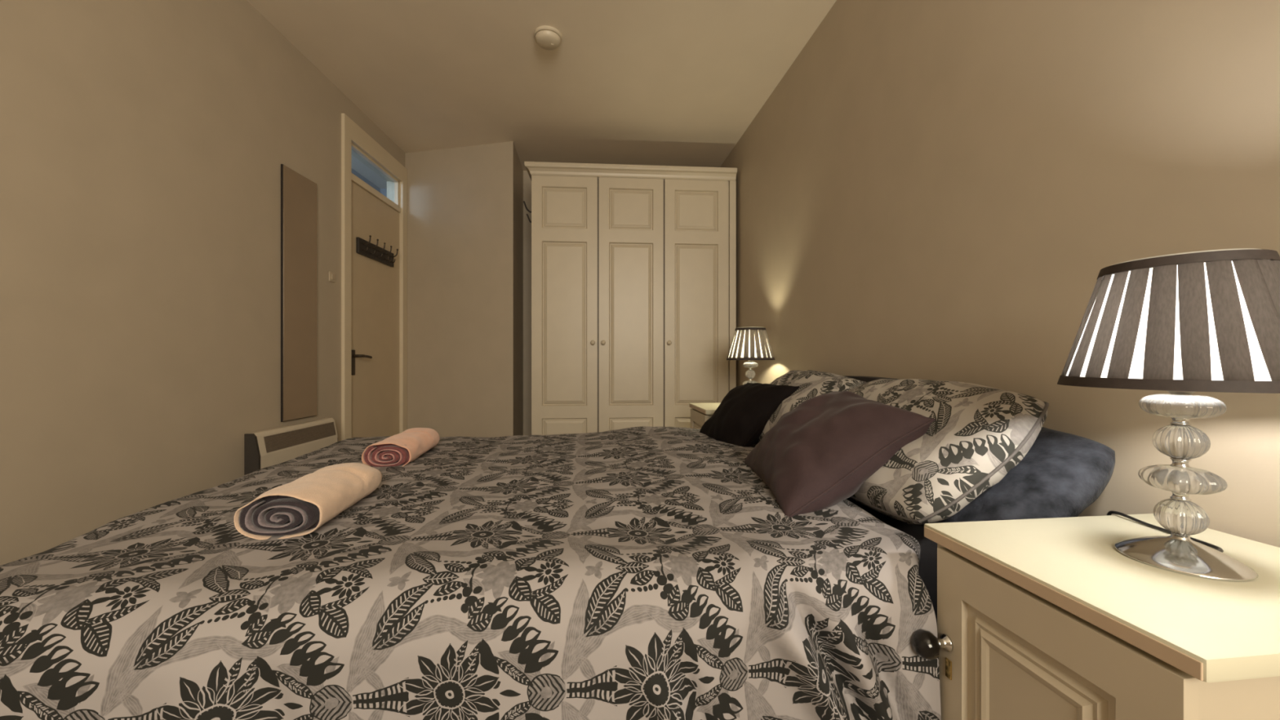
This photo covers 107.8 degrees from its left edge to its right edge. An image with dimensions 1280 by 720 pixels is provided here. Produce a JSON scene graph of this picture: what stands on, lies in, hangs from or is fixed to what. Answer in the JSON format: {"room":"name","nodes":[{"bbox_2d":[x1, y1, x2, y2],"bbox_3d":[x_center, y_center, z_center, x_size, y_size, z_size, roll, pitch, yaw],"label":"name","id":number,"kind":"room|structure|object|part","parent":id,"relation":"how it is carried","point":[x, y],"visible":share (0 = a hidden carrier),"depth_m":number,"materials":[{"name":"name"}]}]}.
{"room":"bedroom","nodes":[
{"label":"bedroom","id":0,"kind":"room"},
{"bbox_2d":[0,0,404,565],"bbox_3d":[-1.700,-0.330,0.726,0.101,2.460,6.086,0,0,-2],"label":"wall","id":1,"kind":"structure","parent":0,"point":[144,144],"depth_m":1.59,"materials":[{"name":"paint"}]},
{"bbox_2d":[244,417,337,475],"bbox_3d":[-1.667,0.526,2.254,0.095,0.428,0.574,0,0,-2],"label":"heater","id":2,"kind":"object","parent":1,"relation":"attached to","point":[263,449],"visible":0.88,"depth_m":2.14,"materials":[{"name":"metal"}]},
{"bbox_2d":[263,422,336,453],"bbox_3d":[-1.629,0.367,2.262,0.018,0.070,0.492,0,0,-2],"label":"grille","id":3,"kind":"object","parent":2,"relation":"attached to","point":[296,437],"depth_m":2.22,"materials":[{"name":"metal"}]},
{"bbox_2d":[280,164,316,422],"bbox_3d":[-1.712,-0.320,2.350,0.014,1.230,0.248,0,0,-3],"label":"wall mirror","id":4,"kind":"object","parent":1,"relation":"attached to","point":[298,193],"visible":1,"depth_m":2.32,"materials":[{"name":"black mirror"}]},
{"bbox_2d":[328,271,334,282],"bbox_3d":[-1.725,-0.465,2.617,0.010,0.054,0.050,0,0,-2],"label":"light switch","id":5,"kind":"object","parent":1,"relation":"attached to","point":[331,275],"visible":1,"depth_m":2.61,"materials":[{"name":"beige plastic"}]},
{"bbox_2d":[341,113,407,440],"bbox_3d":[-1.773,-0.268,3.111,0.157,2.335,0.802,0,0,-2],"label":"door","id":6,"kind":"structure","parent":1,"relation":"in","point":[374,293],"depth_m":3.05,"materials":[{"name":"paint"}]},
{"bbox_3d":[-1.743,0.015,2.838,0.006,0.154,0.034,0,0,-2],"label":"handle plate","id":7,"kind":"part","parent":6,"relation":"part of","materials":[{"name":"black metal"}]},
{"bbox_3d":[-1.714,-0.022,2.889,0.057,0.024,0.120,0,0,-2],"label":"lever handle","id":8,"kind":"part","parent":6,"relation":"part of","materials":[{"name":"brown metal"}]},
{"bbox_3d":[-1.776,-1.215,3.111,0.041,0.200,0.658,0,0,-2],"label":"transom frame","id":9,"kind":"part","parent":6,"relation":"part of","materials":[{"name":"white wood"}]},
{"bbox_2d":[355,235,398,266],"bbox_3d":[-1.723,-0.721,3.096,0.066,0.122,0.446,0,0,-2],"label":"coat rack","id":10,"kind":"object","parent":6,"relation":"attached to","point":[363,247],"visible":1,"depth_m":3.05,"materials":[{"name":"black wood"}]},
{"bbox_2d":[351,168,386,196],"bbox_3d":[-2.119,-0.330,3.277,0.520,2.460,2.056,0,0,-2],"label":"wall","id":11,"kind":"structure","parent":0,"point":[384,191],"depth_m":4.07,"materials":[{"name":"paint"}]},
{"bbox_2d":[404,141,523,437],"bbox_3d":[-1.383,-0.330,3.719,0.873,2.460,0.890,0,0,-7],"label":"wall","id":12,"kind":"structure","parent":0,"point":[465,203],"depth_m":3.42,"materials":[{"name":"paint"}]},
{"bbox_2d":[523,170,531,435],"bbox_3d":[-0.181,-0.330,3.986,1.597,2.460,0.100,0,0,-7],"label":"wall","id":13,"kind":"structure","parent":0,"point":[526,180],"depth_m":3.85,"materials":[{"name":"paint"}]},
{"bbox_2d":[246,0,836,188],"bbox_3d":[-0.699,-1.590,1.167,3.482,0.060,6.520,0,0,-7],"label":"ceiling","id":14,"kind":"structure","parent":0,"point":[655,82],"depth_m":2.50,"materials":[{"name":"paint"}]},
{"bbox_2d":[533,25,561,49],"bbox_3d":[-0.442,-1.536,2.242,0.132,0.048,0.132,0,0,-7],"label":"smoke detector","id":15,"kind":"object","parent":14,"relation":"attached to","point":[547,37],"visible":1,"depth_m":2.21,"materials":[{"name":"white plastic"}]},
{"bbox_2d":[720,0,1279,547],"bbox_3d":[0.992,-0.330,1.264,0.100,2.460,6.320,0,0,-7],"label":"wall","id":16,"kind":"structure","parent":0,"point":[929,189],"depth_m":1.19,"materials":[{"name":"paint"}]},
{"bbox_3d":[-0.694,0.930,1.117,3.482,0.060,6.420,0,0,-7],"label":"floor","id":17,"kind":"structure","parent":0,"visible":0},
{"bbox_2d":[524,161,737,435],"bbox_3d":[-0.072,-0.220,3.501,1.464,2.240,0.598,0,0,-4],"label":"wardrobe","id":18,"kind":"object","parent":17,"relation":"on","point":[633,267],"visible":0.81,"depth_m":3.24,"materials":[{"name":"beige paint"}]},
{"bbox_2d":[523,200,531,222],"bbox_3d":[-0.786,-1.040,3.287,0.074,0.160,0.030,0,0,-4],"label":"coat hook","id":19,"kind":"object","parent":18,"relation":"attached to","point":[524,202],"visible":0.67,"depth_m":3.28,"materials":[{"name":"black metal"}]},
{"bbox_3d":[-0.519,-0.219,3.217,0.448,2.088,0.020,0,0,-4],"label":"door","id":20,"kind":"part","parent":18,"relation":"part of","materials":[{"name":"beige paint"}]},
{"bbox_3d":[-0.518,-1.048,3.214,0.308,0.285,0.013,0,0,-4],"label":"panel","id":21,"kind":"part","parent":18,"relation":"part of","materials":[{"name":"beige paint"}]},
{"bbox_3d":[-0.518,-0.250,3.214,0.308,1.130,0.013,0,0,-4],"label":"panel","id":22,"kind":"part","parent":18,"relation":"part of","materials":[{"name":"beige paint"}]},
{"bbox_3d":[-0.518,0.580,3.214,0.308,0.360,0.013,0,0,-4],"label":"panel","id":23,"kind":"part","parent":18,"relation":"part of","materials":[{"name":"beige paint"}]},
{"bbox_3d":[-0.073,-1.302,3.501,1.462,0.075,0.598,0,0,-4],"label":"cornice","id":24,"kind":"part","parent":18,"relation":"part of","materials":[{"name":"beige paint"}]},
{"bbox_3d":[-0.061,-1.048,3.247,0.308,0.285,0.013,0,0,-4],"label":"panel","id":25,"kind":"part","parent":18,"relation":"part of","materials":[{"name":"beige paint"}]},
{"bbox_3d":[-0.061,-0.250,3.247,0.308,1.130,0.013,0,0,-4],"label":"panel","id":26,"kind":"part","parent":18,"relation":"part of","materials":[{"name":"beige paint"}]},
{"bbox_3d":[-0.061,0.580,3.247,0.308,0.360,0.013,0,0,-4],"label":"panel","id":27,"kind":"part","parent":18,"relation":"part of","materials":[{"name":"beige paint"}]},
{"bbox_3d":[-0.061,-0.219,3.250,0.448,2.088,0.020,0,0,-4],"label":"door","id":28,"kind":"part","parent":18,"relation":"part of","materials":[{"name":"beige paint"}]},
{"bbox_3d":[0.396,0.580,3.281,0.308,0.360,0.013,0,0,-4],"label":"panel","id":29,"kind":"part","parent":18,"relation":"part of","materials":[{"name":"beige paint"}]},
{"bbox_3d":[0.396,-0.219,3.284,0.448,2.088,0.020,0,0,-4],"label":"door","id":30,"kind":"part","parent":18,"relation":"part of","materials":[{"name":"beige paint"}]},
{"bbox_3d":[0.396,-1.048,3.281,0.308,0.285,0.013,0,0,-4],"label":"panel","id":31,"kind":"part","parent":18,"relation":"part of","materials":[{"name":"beige paint"}]},
{"bbox_3d":[0.396,-0.250,3.281,0.308,1.130,0.013,0,0,-4],"label":"panel","id":32,"kind":"part","parent":18,"relation":"part of","materials":[{"name":"beige paint"}]},
{"bbox_2d":[688,402,720,429],"bbox_3d":[0.508,0.575,2.552,0.521,0.650,0.379,0,0,-7],"label":"nightstand","id":33,"kind":"object","parent":17,"relation":"on","point":[700,413],"visible":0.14,"depth_m":2.52,"materials":[{"name":"beige paint"}]},
{"bbox_3d":[0.314,0.555,2.525,0.010,0.426,0.216,0,0,-7],"label":"panel","id":34,"kind":"part","parent":33,"relation":"part of","materials":[{"name":"beige paint"}]},
{"bbox_3d":[0.318,0.555,2.521,0.018,0.550,0.328,0,0,-7],"label":"door","id":35,"kind":"part","parent":33,"relation":"part of","materials":[{"name":"beige paint"}]},
{"bbox_2d":[726,326,774,384],"bbox_3d":[0.620,0.035,2.620,0.266,0.431,0.266,0,0,-24],"label":"table lamp","id":36,"kind":"object","parent":33,"relation":"on","point":[749,344],"visible":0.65,"depth_m":2.54,"materials":[{"name":"fabric"}]},
{"bbox_3d":[0.620,-0.089,2.620,0.250,0.175,0.250,0,0,-24],"label":"lamp shade","id":37,"kind":"part","parent":36,"relation":"part of","materials":[{"name":"fabric"}]},
{"bbox_3d":[0.620,-0.172,2.620,0.172,0.013,0.172,0,0,-24],"label":"trim","id":38,"kind":"part","parent":36,"relation":"part of","materials":[{"name":"fabric"}]},
{"bbox_3d":[0.620,-0.006,2.620,0.266,0.014,0.266,0,0,-24],"label":"trim","id":39,"kind":"part","parent":36,"relation":"part of","materials":[{"name":"fabric"}]},
{"bbox_2d":[751,375,937,623],"bbox_3d":[-0.142,0.481,1.564,2.042,0.838,1.320,0,0,-7],"label":"bed","id":40,"kind":"object","parent":17,"relation":"on","point":[927,572],"visible":0.05,"depth_m":1.00,"materials":[{"name":"fabric"}]},
{"bbox_2d":[0,426,941,719],"bbox_3d":[-0.385,0.587,1.445,1.760,0.545,1.633,0,0,-7],"label":"duvet","id":41,"kind":"object","parent":40,"relation":"on","point":[642,572],"visible":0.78,"depth_m":0.76,"materials":[{"name":"grey fabric"}]},
{"bbox_2d":[233,462,382,539],"bbox_3d":[-0.728,0.308,1.063,0.160,0.094,0.320,0,0,-8],"label":"rolled towel","id":42,"kind":"object","parent":41,"relation":"on","point":[300,507],"visible":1,"depth_m":0.94,"materials":[{"name":"beige fabric"}]},
{"bbox_2d":[361,427,439,466],"bbox_3d":[-0.838,0.308,1.671,0.152,0.089,0.374,0,0,-9],"label":"rolled towel","id":43,"kind":"object","parent":41,"relation":"on","point":[404,447],"visible":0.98,"depth_m":1.52,"materials":[{"name":"beige fabric"}]},
{"bbox_2d":[699,382,799,447],"bbox_3d":[0.441,0.235,1.984,0.276,0.273,0.410,0,0,-16],"label":"velvet cushion","id":44,"kind":"object","parent":41,"relation":"on","point":[744,413],"visible":0.75,"depth_m":1.85,"materials":[{"name":"black fabric"}]},
{"bbox_2d":[744,391,935,517],"bbox_3d":[0.495,0.235,1.271,0.336,0.298,0.456,0,0,0],"label":"velvet cushion","id":45,"kind":"object","parent":41,"relation":"on","point":[820,452],"visible":0.91,"depth_m":1.10,"materials":[{"name":"brown fabric"}]},
{"bbox_2d":[754,369,866,444],"bbox_3d":[0.623,0.205,1.946,0.350,0.323,0.624,0,0,-5],"label":"patterned pillow","id":46,"kind":"object","parent":40,"relation":"on","point":[812,384],"visible":0.37,"depth_m":1.78,"materials":[{"name":"beige fabric"}]},
{"bbox_3d":[0.834,0.406,1.744,0.062,0.688,1.190,0,0,-7],"label":"headboard","id":47,"kind":"part","parent":40,"relation":"part of","materials":[{"name":"fabric"}]},
{"bbox_2d":[848,378,1048,524],"bbox_3d":[0.680,0.211,1.278,0.351,0.313,0.720,0,0,-4],"label":"patterned pillow","id":48,"kind":"object","parent":40,"relation":"on","point":[978,433],"visible":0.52,"depth_m":0.99,"materials":[{"name":"beige fabric"}]},
{"bbox_2d":[923,426,1115,524],"bbox_3d":[0.780,0.270,1.184,0.304,0.250,0.632,0,0,-7],"label":"plush pillow","id":49,"kind":"object","parent":40,"relation":"on","point":[1061,474],"visible":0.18,"depth_m":0.92,"materials":[{"name":"fabric"}]},
{"bbox_2d":[911,513,1279,719],"bbox_3d":[0.726,0.594,0.660,0.529,0.612,0.379,0,0,-7],"label":"nightstand","id":50,"kind":"object","parent":17,"relation":"on","point":[1038,619],"visible":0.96,"depth_m":0.60,"materials":[{"name":"beige paint"}]},
{"bbox_3d":[0.467,0.466,0.764,0.040,0.044,0.043,0,0,-7],"label":"knob","id":51,"kind":"part","parent":50,"relation":"part of","materials":[{"name":"silver metal"}]},
{"bbox_3d":[0.505,0.506,0.765,0.002,0.030,0.012,0,0,-7],"label":"key plate","id":52,"kind":"part","parent":50,"relation":"part of","materials":[{"name":"gold metal"}]},
{"bbox_3d":[0.528,0.574,0.633,0.010,0.388,0.216,0,0,-7],"label":"panel","id":53,"kind":"part","parent":50,"relation":"part of","materials":[{"name":"beige paint"}]},
{"bbox_3d":[0.531,0.574,0.629,0.018,0.512,0.328,0,0,-7],"label":"door","id":54,"kind":"part","parent":50,"relation":"part of","materials":[{"name":"beige paint"}]},
{"bbox_2d":[1057,248,1279,582],"bbox_3d":[0.774,0.178,0.704,0.267,0.643,0.331,0,0,-7],"label":"table lamp","id":55,"kind":"object","parent":50,"relation":"on","point":[1182,325],"visible":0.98,"depth_m":0.63,"materials":[{"name":"fabric"}]},
{"bbox_3d":[0.872,0.390,0.778,0.038,0.221,0.211,0,0,13],"label":"power cord","id":56,"kind":"part","parent":55,"relation":"part of","materials":[{"name":"black plastic"}]},
{"bbox_3d":[0.778,0.032,0.672,0.266,0.014,0.266,0,0,-7],"label":"trim","id":57,"kind":"part","parent":55,"relation":"part of","materials":[{"name":"brown fabric"}]},
{"bbox_3d":[0.778,-0.051,0.672,0.250,0.175,0.250,0,0,-7],"label":"lamp shade","id":58,"kind":"part","parent":55,"relation":"part of","materials":[{"name":"fabric"}]},
{"bbox_3d":[0.778,-0.134,0.672,0.172,0.013,0.172,0,0,-7],"label":"trim","id":59,"kind":"part","parent":55,"relation":"part of","materials":[{"name":"brown fabric"}]}
]}

